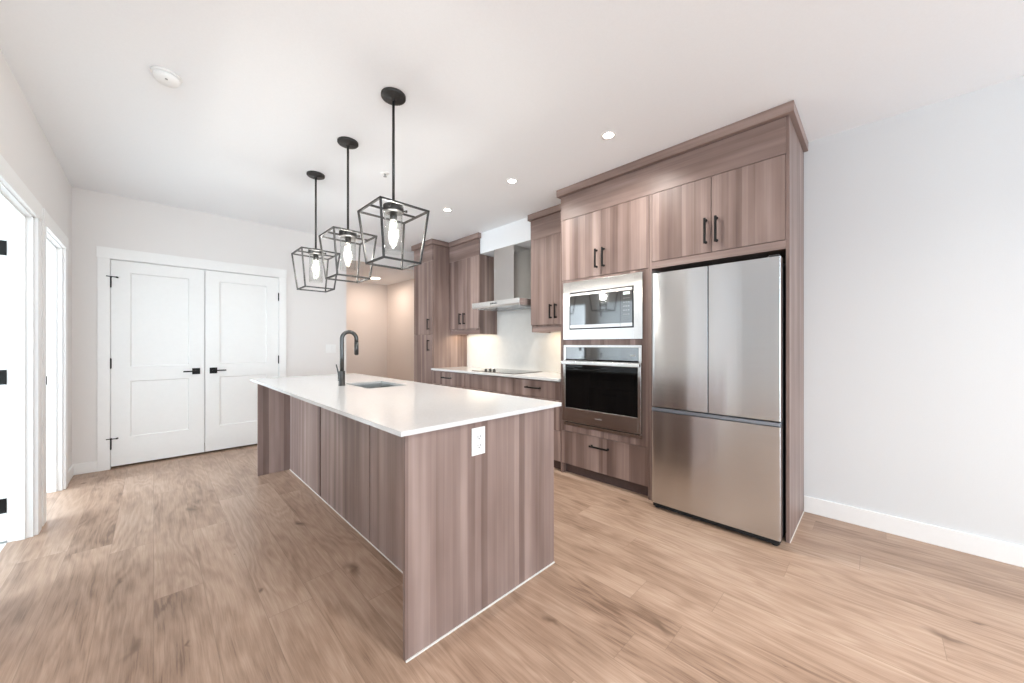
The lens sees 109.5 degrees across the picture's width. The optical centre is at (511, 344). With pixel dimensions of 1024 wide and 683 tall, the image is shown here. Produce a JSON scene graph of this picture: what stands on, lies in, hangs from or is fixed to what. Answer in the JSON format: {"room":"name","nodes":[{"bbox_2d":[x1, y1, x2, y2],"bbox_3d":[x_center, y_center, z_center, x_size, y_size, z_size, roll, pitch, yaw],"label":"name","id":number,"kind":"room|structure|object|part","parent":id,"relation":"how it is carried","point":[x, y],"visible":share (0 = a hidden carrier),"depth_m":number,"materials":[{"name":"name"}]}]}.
{"room":"kitchen","nodes":[
{"label":"kitchen","id":0,"kind":"room"},
{"bbox_2d":[0,49,71,468],"bbox_3d":[-3.106,-0.133,2.275,0.100,2.755,3.404,0,0,-45],"label":"wall","id":1,"kind":"structure","parent":0,"point":[24,145],"depth_m":2.37,"materials":[{"name":"beige paint"}]},
{"bbox_2d":[0,213,6,541],"bbox_3d":[-3.473,0.204,2.006,0.799,2.058,0.038,0,0,-45],"label":"door","id":2,"kind":"structure","parent":1,"relation":"in","point":[3,217],"depth_m":2.27,"materials":[{"name":"white paint"}]},
{"bbox_2d":[0,154,42,542],"bbox_3d":[-2.833,0.154,2.016,0.122,2.182,1.088,0,0,-45],"label":"trim","id":3,"kind":"structure","parent":1,"relation":"attached to","point":[24,212],"depth_m":2.31,"materials":[{"name":"white paint"}]},
{"bbox_2d":[42,208,68,525],"bbox_3d":[-3.607,0.154,2.796,0.122,2.182,0.996,0,0,-45],"label":"trim","id":4,"kind":"structure","parent":1,"relation":"attached to","point":[55,244],"depth_m":3.05,"materials":[{"name":"white paint"}]},
{"bbox_2d":[68,464,73,483],"bbox_3d":[-2.995,1.192,2.244,0.014,0.105,3.404,0,0,-45],"label":"baseboard","id":5,"kind":"structure","parent":1,"relation":"attached to","point":[71,469],"depth_m":3.35,"materials":[{"name":"white paint"}]},
{"bbox_2d":[72,187,413,463],"bbox_3d":[-2.806,-0.133,4.898,4.219,2.755,0.100,0,0,-45],"label":"wall","id":6,"kind":"structure","parent":0,"point":[314,320],"depth_m":4.07,"materials":[{"name":"beige paint"}]},
{"bbox_2d":[74,461,96,474],"bbox_3d":[-3.288,1.192,4.340,2.521,0.105,0.014,0,0,-45],"label":"baseboard","id":7,"kind":"structure","parent":6,"relation":"attached to","point":[87,467],"depth_m":3.50,"materials":[{"name":"white paint"}]},
{"bbox_2d":[106,260,204,466],"bbox_3d":[-3.773,0.184,3.862,0.749,2.078,0.087,0,0,-45],"label":"door","id":8,"kind":"structure","parent":6,"relation":"in","point":[157,360],"depth_m":3.86,"materials":[{"name":"white paint"}]},
{"bbox_3d":[-3.561,0.296,4.078,0.068,0.068,0.009,0,0,-45],"label":"handle","id":9,"kind":"part","parent":8,"relation":"part of","materials":[{"name":"black metal"}]},
{"bbox_2d":[96,246,286,471],"bbox_3d":[-3.537,0.137,4.158,1.624,2.216,0.122,0,0,-45],"label":"trim","id":10,"kind":"structure","parent":6,"relation":"attached to","point":[104,255],"depth_m":3.63,"materials":[{"name":"white paint"}]},
{"bbox_2d":[205,270,278,451],"bbox_3d":[-3.245,0.184,4.386,0.727,2.078,0.087,0,0,-45],"label":"door","id":11,"kind":"structure","parent":6,"relation":"in","point":[242,310],"depth_m":4.34,"materials":[{"name":"white paint"}]},
{"bbox_3d":[-3.454,0.296,4.185,0.068,0.068,0.009,0,0,-45],"label":"handle","id":12,"kind":"part","parent":11,"relation":"part of","materials":[{"name":"black metal"}]},
{"bbox_2d":[326,345,335,352],"bbox_3d":[-2.545,0.055,5.080,0.135,0.118,0.008,0,0,-45],"label":"light switch","id":13,"kind":"object","parent":6,"relation":"attached to","point":[329,348],"visible":1,"depth_m":5.08,"materials":[{"name":"white plastic"}]},
{"bbox_2d":[346,282,386,377],"bbox_3d":[-3.294,0.003,6.943,2.034,2.485,0.100,0,0,-45],"label":"wall","id":14,"kind":"structure","parent":0,"point":[366,303],"depth_m":7.26,"materials":[{"name":"paint"}]},
{"bbox_2d":[346,261,413,284],"bbox_3d":[-2.679,-1.280,6.358,1.984,0.080,1.796,0,0,-45],"label":"ceiling","id":15,"kind":"structure","parent":0,"point":[389,276],"depth_m":6.29,"materials":[{"name":"white paint"}]},
{"bbox_2d":[368,276,380,279],"bbox_3d":[-2.522,-1.225,6.651,0.230,0.030,0.230,0,0,-45],"label":"recessed light","id":16,"kind":"object","parent":15,"relation":"in","point":[372,277],"visible":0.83,"depth_m":6.60,"materials":[{"name":"white plastic"}]},
{"bbox_2d":[480,217,530,256],"bbox_3d":[0.007,-1.371,4.688,0.319,0.277,2.290,0,0,-45],"label":"wall","id":17,"kind":"structure","parent":0,"point":[518,232],"depth_m":4.54,"materials":[{"name":"white paint"}]},
{"bbox_2d":[0,0,1023,253],"bbox_3d":[-0.207,-1.550,0.396,6.864,0.080,9.954,0,0,-45],"label":"ceiling","id":18,"kind":"structure","parent":0,"point":[495,91],"depth_m":2.10,"materials":[{"name":"white paint"}]},
{"bbox_2d":[150,66,182,87],"bbox_3d":[-1.932,-1.487,2.023,0.132,0.045,0.132,0,0,-45],"label":"smoke detector","id":19,"kind":"object","parent":18,"relation":"attached to","point":[164,76],"visible":1,"depth_m":2.00,"materials":[{"name":"white plastic"}]},
{"bbox_2d":[291,171,340,292],"bbox_3d":[-1.738,-0.998,3.205,0.312,1.023,0.312,0,0,-45],"label":"pendant light","id":20,"kind":"object","parent":18,"relation":"hanging from","point":[316,175],"visible":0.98,"depth_m":3.20,"materials":[{"name":"black metal"}]},
{"bbox_2d":[313,254,318,260],"bbox_3d":[-1.738,-0.776,3.205,0.042,0.050,0.042,0,0,-45],"label":"socket","id":21,"kind":"object","parent":20,"relation":"attached to","point":[315,256],"depth_m":3.19,"materials":[{"name":"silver metal"}]},
{"bbox_3d":[-1.738,-1.155,3.205,0.015,0.641,0.016,0,0,-45],"label":"rod","id":22,"kind":"part","parent":20,"relation":"part of","materials":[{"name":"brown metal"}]},
{"bbox_3d":[-1.738,-0.650,3.205,0.312,0.327,0.312,0,0,-45],"label":"cage frame","id":23,"kind":"part","parent":20,"relation":"part of","materials":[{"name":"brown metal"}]},
{"bbox_2d":[319,136,376,282],"bbox_3d":[-1.220,-0.998,2.691,0.312,1.023,0.312,0,0,-45],"label":"pendant light","id":24,"kind":"object","parent":18,"relation":"hanging from","point":[346,142],"visible":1,"depth_m":2.68,"materials":[{"name":"black metal"}]},
{"bbox_2d":[345,236,350,244],"bbox_3d":[-1.220,-0.776,2.691,0.042,0.050,0.042,0,0,-45],"label":"socket","id":25,"kind":"object","parent":24,"relation":"attached to","point":[347,238],"depth_m":2.67,"materials":[{"name":"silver metal"}]},
{"bbox_3d":[-1.220,-1.155,2.691,0.015,0.641,0.016,0,0,-45],"label":"rod","id":26,"kind":"part","parent":24,"relation":"part of","materials":[{"name":"brown metal"}]},
{"bbox_3d":[-1.220,-0.650,2.691,0.312,0.327,0.312,0,0,-45],"label":"cage frame","id":27,"kind":"part","parent":24,"relation":"part of","materials":[{"name":"brown metal"}]},
{"bbox_2d":[381,171,388,176],"bbox_3d":[-1.116,-1.494,3.179,0.072,0.032,0.072,0,0,-45],"label":"sprinkler","id":28,"kind":"object","parent":18,"relation":"attached to","point":[384,173],"visible":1,"depth_m":3.17,"materials":[{"name":"white plastic"}]},
{"bbox_2d":[357,87,429,269],"bbox_3d":[-0.718,-0.998,2.189,0.312,1.023,0.312,0,0,-45],"label":"pendant light","id":29,"kind":"object","parent":18,"relation":"hanging from","point":[393,96],"visible":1,"depth_m":2.18,"materials":[{"name":"black metal"}]},
{"bbox_2d":[390,211,396,221],"bbox_3d":[-0.718,-0.776,2.189,0.042,0.050,0.042,0,0,-45],"label":"socket","id":30,"kind":"object","parent":29,"relation":"attached to","point":[393,214],"depth_m":2.17,"materials":[{"name":"silver metal"}]},
{"bbox_3d":[-0.718,-1.155,2.189,0.015,0.641,0.016,0,0,-45],"label":"rod","id":31,"kind":"part","parent":29,"relation":"part of","materials":[{"name":"brown metal"}]},
{"bbox_3d":[-0.718,-0.650,2.189,0.312,0.327,0.312,0,0,-45],"label":"cage frame","id":32,"kind":"part","parent":29,"relation":"part of","materials":[{"name":"brown metal"}]},
{"bbox_2d":[506,178,517,183],"bbox_3d":[0.001,-1.508,3.334,0.108,0.003,0.108,0,0,-45],"label":"recessed light","id":33,"kind":"object","parent":18,"relation":"in","point":[510,181],"visible":1,"depth_m":3.34,"materials":[{"name":"white plastic"}]},
{"bbox_2d":[601,131,615,139],"bbox_3d":[0.695,-1.508,2.605,0.108,0.003,0.108,0,0,-45],"label":"recessed light","id":34,"kind":"object","parent":18,"relation":"in","point":[607,135],"visible":1,"depth_m":2.60,"materials":[{"name":"white plastic"}]},
{"bbox_2d":[0,444,1023,682],"bbox_3d":[-0.874,1.275,1.070,6.864,0.060,11.850,0,0,-45],"label":"floor","id":35,"kind":"structure","parent":0,"point":[202,567],"depth_m":1.76,"materials":[{"name":"brown wood"}]},
{"bbox_2d":[257,384,554,662],"bbox_3d":[-1.077,0.798,2.766,0.961,0.894,2.854,0,0,-45],"label":"kitchen island","id":36,"kind":"object","parent":35,"relation":"on","point":[463,531],"visible":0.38,"depth_m":1.84,"materials":[{"name":"brown wood"}]},
{"bbox_3d":[-2.087,0.798,3.760,0.927,0.894,0.020,0,0,-45],"label":"panel","id":37,"kind":"part","parent":36,"relation":"part of","materials":[{"name":"brown wood"}]},
{"bbox_3d":[-1.890,0.798,3.295,0.018,0.894,0.918,0,0,-45],"label":"panel","id":38,"kind":"part","parent":36,"relation":"part of","materials":[{"name":"brown wood"}]},
{"bbox_3d":[-1.226,0.798,2.626,0.018,0.894,0.928,0,0,-45],"label":"panel","id":39,"kind":"part","parent":36,"relation":"part of","materials":[{"name":"brown wood"}]},
{"bbox_3d":[-0.561,0.798,1.954,0.018,0.894,0.922,0,0,-45],"label":"panel","id":40,"kind":"part","parent":36,"relation":"part of","materials":[{"name":"brown wood"}]},
{"bbox_2d":[250,373,561,436],"bbox_3d":[-1.128,0.340,2.792,0.993,0.020,3.011,0,0,-45],"label":"island countertop","id":41,"kind":"structure","parent":36,"relation":"on","point":[407,408],"depth_m":2.11,"materials":[{"name":"white stone"}]},
{"bbox_2d":[336,330,358,385],"bbox_3d":[-1.355,0.104,2.981,0.160,0.451,0.094,0,0,-45],"label":"faucet","id":42,"kind":"object","parent":41,"relation":"on","point":[341,374],"visible":1,"depth_m":2.92,"materials":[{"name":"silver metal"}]},
{"bbox_3d":[-1.336,0.045,2.970,0.147,0.334,0.031,0,0,-45],"label":"spout","id":43,"kind":"part","parent":42,"relation":"part of","materials":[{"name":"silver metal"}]},
{"bbox_2d":[353,383,395,388],"bbox_3d":[-1.142,0.450,3.021,0.342,0.198,0.512,0,0,-45],"label":"sink","id":44,"kind":"object","parent":41,"relation":"in","point":[376,385],"visible":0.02,"depth_m":3.25,"materials":[{"name":"silver metal"}]},
{"bbox_2d":[471,426,484,455],"bbox_3d":[-0.155,0.445,1.673,0.078,0.126,0.009,0,0,-45],"label":"electrical outlet","id":45,"kind":"object","parent":36,"relation":"attached to","point":[477,434],"visible":1,"depth_m":1.67,"materials":[{"name":"white plastic"}]},
{"bbox_2d":[476,433,481,439],"bbox_3d":[-0.153,0.425,1.671,0.034,0.028,0.003,0,0,-45],"label":"socket","id":46,"kind":"object","parent":45,"relation":"attached to","point":[478,435],"depth_m":1.67,"materials":[{"name":"white plastic"}]},
{"bbox_2d":[476,442,481,448],"bbox_3d":[-0.153,0.465,1.671,0.034,0.028,0.003,0,0,-45],"label":"socket","id":47,"kind":"object","parent":45,"relation":"attached to","point":[478,444],"depth_m":1.67,"materials":[{"name":"white plastic"}]},
{"bbox_3d":[-0.096,0.798,1.752,0.927,0.894,0.020,0,0,-45],"label":"panel","id":48,"kind":"part","parent":36,"relation":"part of","materials":[{"name":"brown wood"}]},
{"bbox_2d":[411,239,466,383],"bbox_3d":[-1.108,-0.132,5.562,0.669,2.753,0.571,0,0,-45],"label":"pantry cabinet","id":49,"kind":"object","parent":35,"relation":"on","point":[435,346],"visible":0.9,"depth_m":5.30,"materials":[{"name":"brown wood"}]},
{"bbox_3d":[-1.314,0.498,5.360,0.019,1.293,0.507,0,0,-45],"label":"door","id":50,"kind":"part","parent":49,"relation":"part of","materials":[{"name":"brown wood"}]},
{"bbox_3d":[-1.314,-0.679,5.360,0.019,1.056,0.507,0,0,-45],"label":"door","id":51,"kind":"part","parent":49,"relation":"part of","materials":[{"name":"brown wood"}]},
{"bbox_3d":[-1.105,-1.474,5.564,0.662,0.067,0.571,0,0,-45],"label":"crown","id":52,"kind":"part","parent":49,"relation":"part of","materials":[{"name":"brown wood"}]},
{"bbox_2d":[433,370,465,388],"bbox_3d":[-0.662,0.803,5.112,0.669,0.884,0.750,0,0,-45],"label":"base cabinet","id":53,"kind":"object","parent":35,"relation":"on","point":[443,378],"visible":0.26,"depth_m":4.87,"materials":[{"name":"brown wood"}]},
{"bbox_3d":[-0.867,0.698,4.909,0.019,0.299,0.747,0,0,-45],"label":"drawer","id":54,"kind":"part","parent":53,"relation":"part of","materials":[{"name":"brown wood"}]},
{"bbox_2d":[465,373,512,395],"bbox_3d":[-0.088,0.803,4.532,0.669,0.884,0.878,0,0,-45],"label":"base cabinet","id":55,"kind":"object","parent":35,"relation":"on","point":[486,383],"visible":0.12,"depth_m":4.29,"materials":[{"name":"brown wood"}]},
{"bbox_3d":[-0.447,0.847,4.485,0.019,0.597,0.436,0,0,-45],"label":"door","id":56,"kind":"part","parent":55,"relation":"part of","materials":[{"name":"brown wood"}]},
{"bbox_3d":[-0.138,0.847,4.173,0.019,0.597,0.436,0,0,-45],"label":"door","id":57,"kind":"part","parent":55,"relation":"part of","materials":[{"name":"brown wood"}]},
{"bbox_2d":[513,378,560,468],"bbox_3d":[0.454,0.803,3.985,0.669,0.884,0.658,0,0,-45],"label":"base cabinet","id":58,"kind":"object","parent":35,"relation":"on","point":[528,388],"visible":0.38,"depth_m":3.66,"materials":[{"name":"brown wood"}]},
{"bbox_2d":[431,366,560,381],"bbox_3d":[-0.115,0.346,4.569,0.656,0.026,2.293,0,0,-45],"label":"countertop","id":59,"kind":"structure","parent":58,"relation":"on","point":[548,376],"depth_m":4.20,"materials":[{"name":"white stone"}]},
{"bbox_2d":[472,368,541,373],"bbox_3d":[-0.071,0.315,4.547,0.500,0.035,0.760,0,0,-45],"label":"cooktop","id":60,"kind":"object","parent":59,"relation":"in","point":[506,371],"visible":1,"depth_m":4.44,"materials":[{"name":"black glass"}]},
{"bbox_3d":[0.250,0.698,3.782,0.019,0.299,0.655,0,0,-45],"label":"drawer","id":61,"kind":"part","parent":58,"relation":"part of","materials":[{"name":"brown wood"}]},
{"bbox_3d":[0.250,0.459,3.782,0.019,0.172,0.655,0,0,-45],"label":"drawer","id":62,"kind":"part","parent":58,"relation":"part of","materials":[{"name":"brown wood"}]},
{"bbox_3d":[0.250,0.998,3.782,0.019,0.295,0.655,0,0,-45],"label":"drawer","id":63,"kind":"part","parent":58,"relation":"part of","materials":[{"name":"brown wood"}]},
{"bbox_2d":[561,166,650,499],"bbox_3d":[1.006,-0.096,3.428,0.669,2.682,0.901,0,0,-45],"label":"tall cabinet","id":64,"kind":"object","parent":35,"relation":"on","point":[605,227],"visible":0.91,"depth_m":3.16,"materials":[{"name":"brown wood"}]},
{"bbox_3d":[0.646,-0.912,3.382,0.019,0.584,0.431,0,0,-45],"label":"door","id":65,"kind":"part","parent":64,"relation":"part of","materials":[{"name":"brown wood"}]},
{"bbox_3d":[0.749,-0.775,3.239,0.038,0.170,0.020,0,0,-45],"label":"handle","id":66,"kind":"part","parent":64,"relation":"part of","materials":[{"name":"black metal"}]},
{"bbox_3d":[0.771,0.918,3.216,0.038,0.020,0.190,0,0,-45],"label":"handle","id":67,"kind":"part","parent":64,"relation":"part of","materials":[{"name":"black metal"}]},
{"bbox_2d":[561,345,641,438],"bbox_3d":[0.764,0.385,3.203,0.066,0.765,0.785,0,0,-45],"label":"oven","id":68,"kind":"object","parent":64,"relation":"in","point":[597,395],"visible":1,"depth_m":3.17,"materials":[{"name":"black glass"}]},
{"bbox_3d":[0.783,0.078,3.219,0.015,0.110,0.732,0,0,-45],"label":"control panel","id":69,"kind":"part","parent":68,"relation":"part of","materials":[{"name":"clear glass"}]},
{"bbox_3d":[0.783,0.753,3.221,0.011,0.027,0.781,0,0,-45],"label":"trim","id":70,"kind":"part","parent":68,"relation":"part of","materials":[{"name":"silver metal"}]},
{"bbox_2d":[563,272,642,339],"bbox_3d":[0.928,-0.321,3.365,0.444,0.545,0.798,0,0,-45],"label":"microwave","id":71,"kind":"object","parent":64,"relation":"in","point":[611,307],"visible":1,"depth_m":3.18,"materials":[{"name":"silver metal"}]},
{"bbox_3d":[0.739,-0.318,3.252,0.016,0.327,0.517,0,0,-45],"label":"door","id":72,"kind":"part","parent":71,"relation":"part of","materials":[{"name":"silver metal"}]},
{"bbox_3d":[0.738,-0.321,3.252,0.010,0.272,0.517,0,0,-45],"label":"door glass","id":73,"kind":"part","parent":71,"relation":"part of","materials":[{"name":"grey glass"}]},
{"bbox_3d":[0.960,-0.318,3.029,0.016,0.327,0.107,0,0,-45],"label":"control panel","id":74,"kind":"part","parent":71,"relation":"part of","materials":[{"name":"silver metal"}]},
{"bbox_3d":[0.959,-0.321,3.029,0.010,0.272,0.107,0,0,-45],"label":"panel glass","id":75,"kind":"part","parent":71,"relation":"part of","materials":[{"name":"grey glass"}]},
{"bbox_3d":[0.799,-0.775,3.188,0.038,0.170,0.020,0,0,-45],"label":"handle","id":76,"kind":"part","parent":64,"relation":"part of","materials":[{"name":"black metal"}]},
{"bbox_3d":[0.798,0.106,3.228,0.019,1.442,0.864,0,0,-45],"label":"panel","id":77,"kind":"part","parent":64,"relation":"part of","materials":[{"name":"brown wood"}]},
{"bbox_3d":[0.798,0.988,3.228,0.019,0.314,0.864,0,0,-45],"label":"drawer","id":78,"kind":"part","parent":64,"relation":"part of","materials":[{"name":"brown wood"}]},
{"bbox_3d":[0.951,-0.912,3.074,0.019,0.584,0.430,0,0,-45],"label":"door","id":79,"kind":"part","parent":64,"relation":"part of","materials":[{"name":"brown wood"}]},
{"bbox_2d":[652,254,785,545],"bbox_3d":[1.590,0.345,2.726,0.704,1.800,0.810,0,0,-45],"label":"refrigerator","id":80,"kind":"object","parent":35,"relation":"on","point":[719,331],"visible":0.97,"depth_m":2.42,"materials":[{"name":"silver metal"}]},
{"bbox_3d":[1.219,-0.037,2.645,0.061,1.008,0.402,0,0,-45],"label":"door","id":81,"kind":"part","parent":80,"relation":"part of","materials":[{"name":"silver metal"}]},
{"bbox_3d":[1.362,0.849,2.500,0.062,0.692,0.810,0,0,-45],"label":"freezer drawer","id":82,"kind":"part","parent":80,"relation":"part of","materials":[{"name":"silver metal"}]},
{"bbox_3d":[1.584,1.222,2.720,0.620,0.022,0.790,0,0,-45],"label":"kick plate","id":83,"kind":"part","parent":80,"relation":"part of","materials":[{"name":"metal"}]},
{"bbox_3d":[1.507,-0.037,2.355,0.061,1.008,0.400,0,0,-45],"label":"door","id":84,"kind":"part","parent":80,"relation":"part of","materials":[{"name":"silver metal"}]},
{"bbox_2d":[650,116,803,542],"bbox_3d":[1.635,-0.096,2.793,0.669,2.682,0.903,0,0,-45],"label":"tall cabinet","id":85,"kind":"object","parent":35,"relation":"on","point":[739,197],"visible":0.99,"depth_m":2.51,"materials":[{"name":"brown wood"}]},
{"bbox_3d":[1.336,0.020,3.121,0.632,2.450,0.017,0,0,-45],"label":"panel","id":86,"kind":"part","parent":85,"relation":"part of","materials":[{"name":"brown wood"}]},
{"bbox_3d":[1.277,-0.934,2.745,0.019,0.539,0.430,0,0,-45],"label":"door","id":87,"kind":"part","parent":85,"relation":"part of","materials":[{"name":"brown wood"}]},
{"bbox_2d":[556,100,807,198],"bbox_3d":[1.320,-1.473,3.115,0.664,0.070,1.848,0,0,-45],"label":"crown molding","id":88,"kind":"structure","parent":85,"relation":"attached to","point":[789,108],"depth_m":2.62,"materials":[{"name":"brown wood"}]},
{"bbox_3d":[1.386,-0.817,2.596,0.038,0.182,0.020,0,0,-45],"label":"handle","id":89,"kind":"part","parent":85,"relation":"part of","materials":[{"name":"black metal"}]},
{"bbox_3d":[1.435,-0.817,2.547,0.038,0.182,0.020,0,0,-45],"label":"handle","id":90,"kind":"part","parent":85,"relation":"part of","materials":[{"name":"black metal"}]},
{"bbox_3d":[1.429,-0.634,2.593,0.020,0.054,0.862,0,0,-45],"label":"rail","id":91,"kind":"part","parent":85,"relation":"part of","materials":[{"name":"brown wood"}]},
{"bbox_3d":[1.581,-0.934,2.439,0.019,0.539,0.426,0,0,-45],"label":"door","id":92,"kind":"part","parent":85,"relation":"part of","materials":[{"name":"brown wood"}]},
{"bbox_3d":[1.957,-0.096,2.495,0.632,2.682,0.018,0,0,-45],"label":"panel","id":93,"kind":"part","parent":85,"relation":"part of","materials":[{"name":"brown wood"}]},
{"bbox_2d":[387,75,1023,545],"bbox_3d":[1.528,-0.133,3.450,0.100,2.755,11.650,0,0,-45],"label":"wall","id":94,"kind":"structure","parent":0,"point":[914,219],"depth_m":2.31,"materials":[{"name":"grey paint"}]},
{"bbox_2d":[449,232,496,334],"bbox_3d":[-0.572,-0.828,5.226,0.379,1.361,0.710,0,0,-45],"label":"upper cabinet","id":95,"kind":"object","parent":94,"relation":"attached to","point":[471,273],"visible":0.99,"depth_m":5.06,"materials":[{"name":"brown wood"}]},
{"bbox_3d":[-0.808,-0.719,5.261,0.019,0.988,0.324,0,0,-45],"label":"door","id":96,"kind":"part","parent":95,"relation":"part of","materials":[{"name":"brown wood"}]},
{"bbox_2d":[451,330,478,334],"bbox_3d":[-0.667,-0.177,5.149,0.018,0.060,0.649,0,0,-45],"label":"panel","id":97,"kind":"object","parent":95,"relation":"attached to","point":[453,332],"depth_m":5.16,"materials":[{"name":"brown wood"}]},
{"bbox_3d":[-0.673,-1.474,5.106,0.051,0.067,0.682,0,0,-45],"label":"crown","id":98,"kind":"part","parent":95,"relation":"part of","materials":[{"name":"brown wood"}]},
{"bbox_3d":[-0.567,-0.719,5.018,0.019,0.988,0.353,0,0,-45],"label":"door","id":99,"kind":"part","parent":95,"relation":"part of","materials":[{"name":"brown wood"}]},
{"bbox_2d":[472,245,530,311],"bbox_3d":[-0.051,-0.844,4.605,0.488,0.771,0.870,0,0,-45],"label":"range hood","id":100,"kind":"object","parent":94,"relation":"attached to","point":[512,263],"visible":0.91,"depth_m":4.53,"materials":[{"name":"silver metal"}]},
{"bbox_2d":[467,309,560,372],"bbox_3d":[0.114,-0.449,4.796,0.013,1.564,2.293,0,0,-45],"label":"backsplash","id":101,"kind":"structure","parent":94,"relation":"attached to","point":[515,346],"depth_m":4.85,"materials":[{"name":"white tile"}]},
{"bbox_2d":[528,204,560,332],"bbox_3d":[0.550,-0.828,4.094,0.379,1.361,0.682,0,0,-45],"label":"upper cabinet","id":102,"kind":"object","parent":94,"relation":"attached to","point":[546,223],"visible":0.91,"depth_m":4.04,"materials":[{"name":"brown wood"}]},
{"bbox_3d":[0.345,-0.719,4.098,0.019,0.988,0.340,0,0,-45],"label":"door","id":103,"kind":"part","parent":102,"relation":"part of","materials":[{"name":"brown wood"}]},
{"bbox_3d":[0.428,-1.474,3.994,0.051,0.067,0.653,0,0,-45],"label":"crown","id":104,"kind":"part","parent":102,"relation":"part of","materials":[{"name":"brown wood"}]},
{"bbox_2d":[533,326,560,331],"bbox_3d":[0.470,-0.177,4.001,0.018,0.060,0.622,0,0,-45],"label":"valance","id":105,"kind":"object","parent":102,"relation":"attached to","point":[535,328],"depth_m":4.07,"materials":[{"name":"brown wood"}]},
{"bbox_3d":[0.577,-0.719,3.864,0.019,0.988,0.310,0,0,-45],"label":"door","id":106,"kind":"part","parent":102,"relation":"part of","materials":[{"name":"brown wood"}]},
{"bbox_2d":[804,495,1023,567],"bbox_3d":[3.886,1.186,0.989,0.014,0.118,4.835,0,0,-45],"label":"baseboard","id":107,"kind":"structure","parent":94,"relation":"attached to","point":[1001,551],"depth_m":2.29,"materials":[{"name":"white paint"}]}
]}

